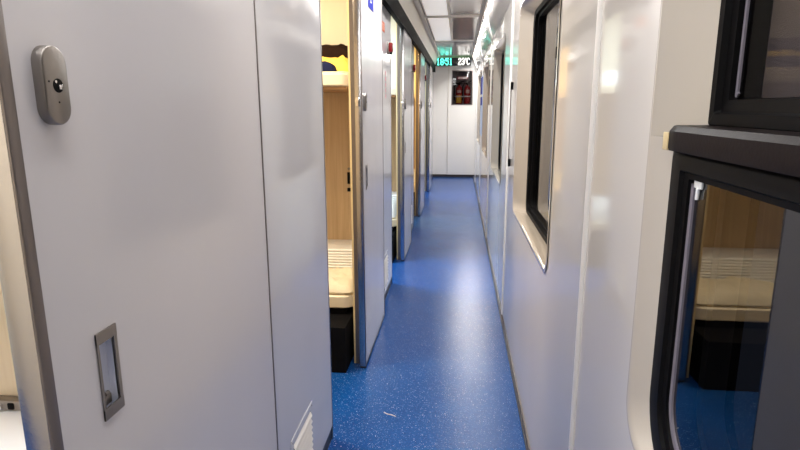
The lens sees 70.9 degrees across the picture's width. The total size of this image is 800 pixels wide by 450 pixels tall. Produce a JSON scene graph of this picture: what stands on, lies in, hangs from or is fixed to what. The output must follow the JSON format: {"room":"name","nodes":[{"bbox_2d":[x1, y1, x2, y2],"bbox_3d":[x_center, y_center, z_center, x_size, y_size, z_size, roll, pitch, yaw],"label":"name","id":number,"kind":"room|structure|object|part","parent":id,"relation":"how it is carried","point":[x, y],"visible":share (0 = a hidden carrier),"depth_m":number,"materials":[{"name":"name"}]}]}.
{"room":"sleeper train corridor","nodes":[
{"label":"sleeper train corridor","id":0,"kind":"room"},
{"bbox_2d":[0,283,17,395],"bbox_3d":[-1.335,-0.088,1.438,1.950,2.150,0.030,1,12,6],"label":"wall partition","id":1,"kind":"structure","parent":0,"point":[8,386],"depth_m":1.49,"materials":[{"name":"brown wood"}]},
{"bbox_2d":[0,395,19,410],"bbox_3d":[-1.212,0.471,1.507,0.500,0.029,0.039,1,12,6],"label":"bracket","id":2,"kind":"object","parent":1,"relation":"attached to","point":[7,402],"visible":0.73,"depth_m":1.48,"materials":[{"name":"metal"}]},
{"bbox_2d":[323,93,351,239],"bbox_3d":[-1.129,-0.498,3.384,1.950,2.150,0.030,1,12,6],"label":"wall partition","id":3,"kind":"structure","parent":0,"point":[336,105],"depth_m":3.32,"materials":[{"name":"brown wood"}]},
{"bbox_2d":[320,0,347,45],"bbox_3d":[-1.129,-1.188,3.221,1.937,0.728,0.005,1,12,6],"label":"lining","id":4,"kind":"object","parent":3,"relation":"attached to","point":[333,12],"depth_m":3.15,"materials":[{"name":"beige"}]},
{"bbox_2d":[322,71,348,92],"bbox_3d":[-1.162,-0.753,3.004,1.932,0.083,0.598,1,12,6],"label":"bunk","id":5,"kind":"object","parent":3,"relation":"attached to","point":[333,82],"visible":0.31,"depth_m":2.63,"materials":[{"name":"beige plastic"}]},
{"bbox_2d":[322,61,336,71],"bbox_3d":[-0.411,-0.758,2.686,0.210,0.052,0.085,1,12,6],"label":"garment","id":6,"kind":"object","parent":5,"relation":"on","point":[326,66],"visible":0.29,"depth_m":2.64,"materials":[{"name":"blue fabric"}]},
{"bbox_2d":[322,44,347,58],"bbox_3d":[-0.488,-0.910,3.088,0.570,0.183,0.217,1,12,6],"label":"bag","id":7,"kind":"object","parent":5,"relation":"on","point":[330,51],"visible":0.22,"depth_m":2.99,"materials":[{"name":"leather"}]},
{"bbox_2d":[322,55,347,71],"bbox_3d":[-0.412,-0.817,2.861,0.370,0.094,0.270,1,12,6],"label":"blanket","id":8,"kind":"object","parent":5,"relation":"on","point":[341,63],"visible":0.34,"depth_m":2.73,"materials":[{"name":"yellow fabric"}]},
{"bbox_3d":[-1.165,-0.790,2.997,1.905,0.008,0.558,1,12,6],"label":"mattress","id":9,"kind":"part","parent":5,"relation":"part of","materials":[{"name":"beige fabric"}]},
{"bbox_3d":[-1.162,-0.757,3.004,1.932,0.058,0.598,1,12,6],"label":"bunk frame","id":10,"kind":"part","parent":5,"relation":"part of","materials":[{"name":"beige plastic"}]},
{"bbox_3d":[-1.167,-0.722,3.017,1.900,0.016,0.568,1,12,6],"label":"board","id":11,"kind":"part","parent":5,"relation":"part of","materials":[{"name":"brown wood"}]},
{"bbox_2d":[347,168,350,190],"bbox_3d":[-0.304,-0.270,3.326,0.020,0.143,0.006,1,12,6],"label":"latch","id":12,"kind":"object","parent":3,"relation":"attached to","point":[348,173],"visible":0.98,"depth_m":3.32,"materials":[{"name":"black plastic"}]},
{"bbox_2d":[255,0,433,449],"bbox_3d":[-0.046,-0.705,4.218,0.027,2.092,12.490,1,12,6],"label":"wall","id":13,"kind":"structure","parent":0,"point":[288,31],"depth_m":1.68,"materials":[{"name":"grey laminate"}]},
{"bbox_2d":[291,401,313,449],"bbox_3d":[-0.303,0.726,1.782,0.007,0.235,0.236,1,12,6],"label":"air vent","id":14,"kind":"object","parent":13,"relation":"in","point":[303,439],"visible":1,"depth_m":1.79,"materials":[{"name":"white plastic"}]},
{"bbox_2d":[319,0,332,438],"bbox_3d":[-0.286,-0.104,2.020,0.039,1.935,0.008,1,12,6],"label":"strip","id":15,"kind":"object","parent":13,"relation":"attached to","point":[319,0],"visible":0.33,"depth_m":2.03,"materials":[{"name":"grey metal"}]},
{"bbox_2d":[347,0,359,362],"bbox_3d":[-0.218,-0.253,2.671,0.036,1.960,0.009,1,12,6],"label":"door frame","id":16,"kind":"structure","parent":13,"relation":"attached to","point":[351,38],"depth_m":2.67,"materials":[{"name":"grey metal"}]},
{"bbox_2d":[323,174,432,449],"bbox_3d":[-0.045,0.347,4.439,0.023,0.058,12.490,1,12,6],"label":"baseboard","id":17,"kind":"structure","parent":13,"relation":"attached to","point":[329,438],"depth_m":2.19,"materials":[{"name":"grey metal"}]},
{"bbox_2d":[382,21,384,32],"bbox_3d":[-0.103,-1.211,3.424,0.002,0.055,0.140,1,12,6],"label":"notice","id":18,"kind":"object","parent":13,"relation":"attached to","point":[383,23],"visible":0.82,"depth_m":3.44,"materials":[{"name":"orange"}]},
{"bbox_2d":[384,250,387,288],"bbox_3d":[-0.094,0.309,3.763,0.007,0.235,0.236,1,12,6],"label":"air vent","id":19,"kind":"object","parent":13,"relation":"in","point":[386,254],"visible":0.69,"depth_m":3.76,"materials":[{"name":"white"}]},
{"bbox_2d":[387,42,393,54],"bbox_3d":[-0.062,-1.152,3.658,0.038,0.077,0.064,1,12,6],"label":"button","id":20,"kind":"object","parent":13,"relation":"attached to","point":[390,47],"visible":1,"depth_m":3.63,"materials":[{"name":"plastic"}]},
{"bbox_2d":[390,15,391,283],"bbox_3d":[-0.080,-0.513,3.967,0.039,1.935,0.008,1,12,6],"label":"strip","id":21,"kind":"object","parent":13,"relation":"attached to","point":[390,15],"visible":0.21,"depth_m":3.99,"materials":[{"name":"grey metal"}]},
{"bbox_2d":[396,23,400,259],"bbox_3d":[-0.012,-0.663,4.618,0.036,1.960,0.009,1,12,6],"label":"door frame","id":22,"kind":"structure","parent":13,"relation":"attached to","point":[398,27],"depth_m":4.60,"materials":[{"name":"grey metal"}]},
{"bbox_2d":[382,0,435,71],"bbox_3d":[-0.025,-1.505,3.944,0.040,0.125,12.290,1,12,6],"label":"door track","id":23,"kind":"object","parent":13,"relation":"attached to","point":[393,7],"visible":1,"depth_m":4.48,"materials":[{"name":"black metal"}]},
{"bbox_2d":[0,0,278,449],"bbox_3d":[-0.358,0.145,0.951,0.045,1.880,0.760,1,12,6],"label":"door","id":24,"kind":"structure","parent":23,"relation":"hanging from","point":[135,276],"depth_m":0.77,"materials":[{"name":"laminate"}]},
{"bbox_3d":[-0.374,-0.150,0.603,0.012,0.083,0.038,1,12,6],"label":"lock plate","id":25,"kind":"part","parent":24,"relation":"part of","materials":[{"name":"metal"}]},
{"bbox_3d":[-0.374,0.189,0.722,0.005,0.117,0.041,1,12,6],"label":"handle","id":26,"kind":"part","parent":24,"relation":"part of","materials":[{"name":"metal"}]},
{"bbox_2d":[353,0,384,367],"bbox_3d":[-0.146,-0.275,2.950,0.045,1.880,0.760,1,12,6],"label":"door","id":27,"kind":"structure","parent":23,"relation":"hanging from","point":[367,23],"depth_m":2.81,"materials":[{"name":"laminate"}]},
{"bbox_3d":[-0.162,-0.570,2.602,0.012,0.083,0.038,1,12,6],"label":"lock plate","id":28,"kind":"part","parent":27,"relation":"part of","materials":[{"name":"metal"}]},
{"bbox_3d":[-0.162,-0.232,2.721,0.005,0.117,0.041,1,12,6],"label":"handle","id":29,"kind":"part","parent":27,"relation":"part of","materials":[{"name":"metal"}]},
{"bbox_2d":[368,0,372,10],"bbox_3d":[-0.143,-1.106,2.741,0.002,0.100,0.160,1,12,6],"label":"sign","id":30,"kind":"object","parent":27,"relation":"attached to","point":[370,2],"visible":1,"depth_m":2.73,"materials":[{"name":"blue plastic"}]},
{"bbox_2d":[400,28,411,260],"bbox_3d":[0.059,-0.685,4.897,0.045,1.880,0.760,1,12,6],"label":"door","id":31,"kind":"structure","parent":23,"relation":"hanging from","point":[405,39],"depth_m":4.72,"materials":[{"name":"metal"}]},
{"bbox_2d":[418,52,424,215],"bbox_3d":[0.265,-1.094,6.843,0.045,1.880,0.760,1,12,6],"label":"door","id":32,"kind":"structure","parent":23,"relation":"hanging from","point":[421,59],"depth_m":6.64,"materials":[{"name":"metal"}]},
{"bbox_2d":[427,65,431,191],"bbox_3d":[0.471,-1.504,8.790,0.045,1.880,0.760,1,12,6],"label":"door","id":33,"kind":"structure","parent":23,"relation":"hanging from","point":[429,123],"depth_m":8.57,"materials":[{"name":"laminate"}]},
{"bbox_2d":[415,48,417,215],"bbox_3d":[0.194,-1.072,6.565,0.036,1.960,0.009,1,12,6],"label":"door frame","id":34,"kind":"structure","parent":13,"relation":"attached to","point":[416,50],"depth_m":6.56,"materials":[{"name":"grey"}]},
{"bbox_2d":[398,0,436,63],"bbox_3d":[-0.009,-1.639,3.925,0.073,0.145,12.310,1,12,6],"label":"crown molding","id":35,"kind":"structure","parent":13,"relation":"attached to","point":[409,7],"depth_m":5.50,"materials":[{"name":"beige"}]},
{"bbox_2d":[425,63,427,190],"bbox_3d":[0.400,-1.482,8.511,0.036,1.960,0.009,1,12,6],"label":"door frame","id":36,"kind":"structure","parent":13,"relation":"attached to","point":[426,63],"depth_m":8.48,"materials":[{"name":"grey"}]},
{"bbox_2d":[391,98,396,190],"bbox_3d":[-0.923,-0.907,5.331,1.950,2.150,0.030,1,12,6],"label":"wall partition","id":37,"kind":"structure","parent":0,"point":[393,100],"depth_m":5.25,"materials":[{"name":"brown wood"}]},
{"bbox_2d":[391,16,395,76],"bbox_3d":[-0.923,-1.597,5.168,1.937,0.728,0.005,1,12,6],"label":"lining","id":38,"kind":"object","parent":37,"relation":"attached to","point":[393,23],"depth_m":5.07,"materials":[{"name":"beige"}]},
{"bbox_2d":[391,87,395,97],"bbox_3d":[-0.956,-1.163,4.951,1.932,0.083,0.598,1,12,6],"label":"bunk","id":39,"kind":"object","parent":37,"relation":"attached to","point":[393,89],"visible":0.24,"depth_m":4.58,"materials":[{"name":"beige leather"}]},
{"bbox_2d":[391,75,395,86],"bbox_3d":[-0.186,-1.248,4.832,0.325,0.127,0.480,1,12,6],"label":"pillow","id":40,"kind":"object","parent":39,"relation":"on","point":[393,79],"visible":0.14,"depth_m":4.64,"materials":[{"name":"white fabric"}]},
{"bbox_3d":[-0.956,-1.166,4.950,1.932,0.058,0.598,1,12,6],"label":"bunk frame","id":41,"kind":"part","parent":39,"relation":"part of","materials":[{"name":"beige plastic"}]},
{"bbox_2d":[414,100,414,168],"bbox_3d":[-0.717,-1.317,7.278,1.950,2.150,0.030,1,12,6],"label":"wall partition","id":42,"kind":"structure","parent":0,"point":[414,100],"depth_m":7.20,"materials":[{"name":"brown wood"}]},
{"bbox_2d":[414,47,414,92],"bbox_3d":[-0.718,-2.007,7.115,1.937,0.728,0.005,1,12,6],"label":"lining","id":43,"kind":"object","parent":42,"relation":"attached to","point":[414,47],"depth_m":7.04,"materials":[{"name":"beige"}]},
{"bbox_2d":[328,174,525,449],"bbox_3d":[-0.568,0.347,4.705,2.930,0.050,12.900,1,12,6],"label":"floor","id":44,"kind":"structure","parent":0,"point":[438,363],"depth_m":2.93,"materials":[{"name":"blue plastic"}]},
{"bbox_2d":[0,410,25,449],"bbox_3d":[-1.372,0.800,1.225,1.932,0.494,0.755,1,12,6],"label":"bunk","id":45,"kind":"object","parent":44,"relation":"on","point":[12,437],"visible":0.02,"depth_m":1.39,"materials":[{"name":"beige fabric"}]},
{"bbox_2d":[327,239,353,372],"bbox_3d":[-1.166,0.391,3.172,1.932,0.494,0.755,1,12,6],"label":"bunk","id":46,"kind":"object","parent":44,"relation":"on","point":[339,251],"visible":0.08,"depth_m":2.87,"materials":[{"name":"beige plastic"}]},
{"bbox_3d":[-1.139,0.167,3.384,1.915,0.143,0.244,1,12,6],"label":"ribbed backrest","id":47,"kind":"part","parent":46,"relation":"part of","materials":[{"name":"white plastic"}]},
{"bbox_2d":[328,267,352,292],"bbox_3d":[-0.475,0.273,3.040,0.490,0.074,0.328,1,12,6],"label":"quilt","id":48,"kind":"object","parent":46,"relation":"on","point":[340,280],"visible":0.29,"depth_m":2.94,"materials":[{"name":"beige fabric"}]},
{"bbox_3d":[-1.173,0.303,3.122,1.905,0.014,0.321,1,12,6],"label":"mattress","id":49,"kind":"part","parent":46,"relation":"part of","materials":[{"name":"beige fabric"}]},
{"bbox_3d":[-1.157,0.319,3.243,1.932,0.066,0.585,1,12,6],"label":"bunk frame","id":50,"kind":"part","parent":46,"relation":"part of","materials":[{"name":"beige plastic"}]},
{"bbox_2d":[392,191,396,262],"bbox_3d":[-0.960,-0.018,5.119,1.932,0.494,0.755,1,12,6],"label":"bunk","id":51,"kind":"object","parent":44,"relation":"on","point":[394,193],"visible":0.06,"depth_m":4.84,"materials":[{"name":"beige plastic"}]},
{"bbox_2d":[392,199,396,217],"bbox_3d":[-0.191,-0.178,4.973,0.325,0.160,0.315,1,12,6],"label":"pillow","id":52,"kind":"object","parent":51,"relation":"on","point":[394,204],"visible":0.13,"depth_m":4.88,"materials":[{"name":"white fabric"}]},
{"bbox_3d":[-0.933,-0.242,5.330,1.915,0.143,0.244,1,12,6],"label":"ribbed backrest","id":53,"kind":"part","parent":51,"relation":"part of","materials":[{"name":"white plastic"}]},
{"bbox_3d":[-0.952,-0.091,5.190,1.932,0.066,0.585,1,12,6],"label":"bunk frame","id":54,"kind":"part","parent":51,"relation":"part of","materials":[{"name":"beige plastic"}]},
{"bbox_2d":[414,169,414,211],"bbox_3d":[-0.754,-0.428,7.066,1.932,0.494,0.755,1,12,6],"label":"bunk","id":55,"kind":"object","parent":44,"relation":"on","point":[414,169],"visible":0.05,"depth_m":6.95,"materials":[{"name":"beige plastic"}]},
{"bbox_2d":[413,0,485,56],"bbox_3d":[-0.559,-1.794,4.253,2.960,0.054,12.900,1,12,6],"label":"ceiling","id":56,"kind":"structure","parent":0,"point":[465,16],"depth_m":6.12,"materials":[{"name":"beige"}]},
{"bbox_2d":[420,0,448,15],"bbox_3d":[0.261,-1.814,4.445,0.221,0.016,1.910,1,12,6],"label":"recessed light","id":57,"kind":"object","parent":56,"relation":"in","point":[431,7],"visible":1,"depth_m":4.94,"materials":[{"name":"white plastic"}]},
{"bbox_2d":[427,18,451,40],"bbox_3d":[0.474,-2.238,6.460,0.221,0.016,1.910,1,12,6],"label":"recessed light","id":58,"kind":"object","parent":56,"relation":"in","point":[440,28],"visible":0.94,"depth_m":6.26,"materials":[{"name":"white plastic"}]},
{"bbox_2d":[435,57,470,65],"bbox_3d":[0.945,-2.900,9.965,0.623,0.151,0.198,1,12,6],"label":"display","id":59,"kind":"object","parent":56,"relation":"hanging from","point":[441,61],"visible":0.98,"depth_m":9.88,"materials":[{"name":"black plastic"}]},
{"bbox_3d":[0.736,-2.239,6.432,0.270,0.007,1.910,1,12,6],"label":"bronze panel","id":60,"kind":"part","parent":56,"relation":"part of","materials":[{"name":"metal"}]},
{"bbox_3d":[0.523,-1.815,4.417,0.270,0.007,1.910,1,12,6],"label":"bronze panel","id":61,"kind":"part","parent":56,"relation":"part of","materials":[{"name":"mirror"}]},
{"bbox_2d":[433,57,475,174],"bbox_3d":[0.929,-1.989,10.336,0.920,2.100,0.192,1,12,6],"label":"wall","id":62,"kind":"structure","parent":0,"point":[458,121],"depth_m":10.29,"materials":[{"name":"white paint"}]},
{"bbox_2d":[447,67,448,165],"bbox_3d":[0.876,-1.889,10.262,0.009,1.945,0.008,1,12,6],"label":"strip","id":63,"kind":"object","parent":62,"relation":"attached to","point":[448,67],"visible":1,"depth_m":10.30,"materials":[{"name":"beige"}]},
{"bbox_2d":[432,174,473,176],"bbox_3d":[0.977,-0.920,10.476,0.786,0.050,0.047,1,12,6],"label":"baseboard","id":64,"kind":"structure","parent":62,"relation":"attached to","point":[433,175],"depth_m":10.46,"materials":[{"name":"grey metal"}]},
{"bbox_2d":[451,70,472,104],"bbox_3d":[1.129,-2.493,10.202,0.381,0.614,0.195,1,12,6],"label":"upper cabinet","id":65,"kind":"object","parent":62,"relation":"attached to","point":[458,76],"visible":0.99,"depth_m":10.23,"materials":[{"name":"grey metal"}]},
{"bbox_2d":[454,81,463,103],"bbox_3d":[1.073,-2.417,10.230,0.184,0.412,0.124,1,12,6],"label":"fire extinguisher","id":66,"kind":"object","parent":65,"relation":"in","point":[459,88],"visible":0.99,"depth_m":10.19,"materials":[{"name":"red paint"}]},
{"bbox_2d":[462,80,471,103],"bbox_3d":[1.223,-2.423,10.213,0.186,0.431,0.124,1,12,6],"label":"fire extinguisher","id":67,"kind":"object","parent":65,"relation":"in","point":[467,90],"visible":0.99,"depth_m":10.18,"materials":[{"name":"red paint"}]},
{"bbox_2d":[537,11,550,213],"bbox_3d":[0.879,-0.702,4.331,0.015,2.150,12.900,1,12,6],"label":"window pane","id":68,"kind":"structure","parent":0,"point":[547,20],"depth_m":2.82,"materials":[{"name":"black"}]},
{"bbox_2d":[474,0,660,449],"bbox_3d":[0.735,-0.538,4.196,0.020,1.885,12.540,1,12,6],"label":"wall","id":69,"kind":"structure","parent":0,"point":[539,311],"depth_m":1.30,"materials":[{"name":"white plastic"}]},
{"bbox_2d":[475,69,477,160],"bbox_3d":[1.264,-1.631,9.319,0.008,1.855,0.031,1,12,6],"label":"bead","id":70,"kind":"object","parent":69,"relation":"attached to","point":[477,69],"visible":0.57,"depth_m":9.27,"materials":[{"name":"white plastic"}]},
{"bbox_2d":[477,72,480,144],"bbox_3d":[1.210,-1.714,8.277,0.104,1.007,1.169,1,12,6],"label":"window","id":71,"kind":"structure","parent":69,"relation":"in","point":[479,75],"depth_m":8.80,"materials":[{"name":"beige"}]},
{"bbox_2d":[479,59,482,189],"bbox_3d":[1.051,-1.207,7.304,0.008,1.855,0.031,1,12,6],"label":"bead","id":72,"kind":"object","parent":69,"relation":"attached to","point":[482,59],"visible":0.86,"depth_m":7.32,"materials":[{"name":"white plastic"}]},
{"bbox_2d":[480,76,482,135],"bbox_3d":[1.045,-1.527,7.212,0.009,0.740,0.560,1,12,6],"label":"notice board","id":73,"kind":"object","parent":69,"relation":"attached to","point":[481,101],"visible":1,"depth_m":7.11,"materials":[{"name":"blue plastic"}]},
{"bbox_2d":[482,59,488,158],"bbox_3d":[0.997,-1.290,6.262,0.104,1.007,1.169,1,12,6],"label":"window","id":74,"kind":"structure","parent":69,"relation":"in","point":[486,66],"depth_m":6.78,"materials":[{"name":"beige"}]},
{"bbox_2d":[486,40,491,236],"bbox_3d":[0.838,-0.783,5.289,0.008,1.855,0.031,1,12,6],"label":"bead","id":75,"kind":"object","parent":69,"relation":"attached to","point":[491,40],"visible":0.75,"depth_m":5.26,"materials":[{"name":"white metal"}]},
{"bbox_2d":[472,0,511,71],"bbox_3d":[0.697,-1.580,3.950,0.132,0.275,12.480,1,12,6],"label":"cove","id":76,"kind":"object","parent":69,"relation":"attached to","point":[494,10],"visible":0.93,"depth_m":4.96,"materials":[{"name":"beige plastic"}]},
{"bbox_3d":[0.629,-1.666,3.841,0.013,0.031,12.290,1,12,6],"label":"rail","id":77,"kind":"part","parent":76,"relation":"part of","materials":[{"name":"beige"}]},
{"bbox_2d":[491,32,504,185],"bbox_3d":[0.784,-0.867,4.247,0.104,1.007,1.169,1,12,6],"label":"window","id":78,"kind":"structure","parent":69,"relation":"in","point":[499,51],"depth_m":4.74,"materials":[{"name":"beige plastic"}]},
{"bbox_2d":[473,176,529,449],"bbox_3d":[0.725,0.375,4.363,0.020,0.030,12.490,1,12,6],"label":"baseboard","id":79,"kind":"structure","parent":69,"relation":"attached to","point":[524,432],"depth_m":2.91,"materials":[{"name":"grey"}]},
{"bbox_2d":[501,0,513,313],"bbox_3d":[0.624,-0.359,3.274,0.008,1.855,0.031,1,12,6],"label":"bead","id":80,"kind":"object","parent":69,"relation":"attached to","point":[512,0],"visible":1,"depth_m":3.25,"materials":[{"name":"white metal"}]},
{"bbox_2d":[508,82,513,165],"bbox_3d":[0.600,-0.544,3.048,0.014,0.450,0.012,1,12,6],"label":"blind rail","id":81,"kind":"object","parent":69,"relation":"attached to","point":[512,83],"visible":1,"depth_m":3.04,"materials":[{"name":"grey"}]},
{"bbox_3d":[0.596,-0.554,3.046,0.006,0.410,0.006,1,12,6],"label":"rod","id":82,"kind":"part","parent":81,"relation":"part of","materials":[{"name":"grey metal"}]},
{"bbox_2d":[513,0,560,272],"bbox_3d":[0.571,-0.443,2.232,0.104,1.007,1.169,1,12,6],"label":"window","id":83,"kind":"structure","parent":69,"relation":"in","point":[534,227],"depth_m":2.69,"materials":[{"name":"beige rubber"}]},
{"bbox_3d":[0.609,-0.428,2.229,0.004,0.906,0.980,1,12,6],"label":"pane","id":84,"kind":"part","parent":83,"relation":"part of","materials":[{"name":"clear glass"}]},
{"bbox_2d":[568,0,603,449],"bbox_3d":[0.411,0.064,1.259,0.008,1.855,0.031,1,12,6],"label":"bead","id":85,"kind":"object","parent":69,"relation":"attached to","point":[600,2],"visible":1,"depth_m":1.23,"materials":[{"name":"white plastic"}]},
{"bbox_2d":[626,0,799,449],"bbox_3d":[0.367,-0.019,0.238,0.118,1.015,1.216,1,12,6],"label":"window","id":86,"kind":"structure","parent":69,"relation":"in","point":[724,135],"depth_m":0.76,"materials":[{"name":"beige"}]},
{"bbox_3d":[0.369,0.241,0.295,0.096,0.482,1.101,1,12,6],"label":"frame","id":87,"kind":"part","parent":86,"relation":"part of","materials":[{"name":"black plastic"}]},
{"bbox_3d":[0.395,-0.248,0.190,0.062,0.467,1.096,1,12,6],"label":"frame","id":88,"kind":"part","parent":86,"relation":"part of","materials":[{"name":"black metal"}]},
{"bbox_2d":[762,0,799,97],"bbox_3d":[0.413,-0.246,0.188,0.003,0.407,1.036,1,12,6],"label":"window pane","id":89,"kind":"object","parent":86,"relation":"attached to","point":[780,18],"depth_m":0.68,"materials":[{"name":"clear glass"}]}
]}

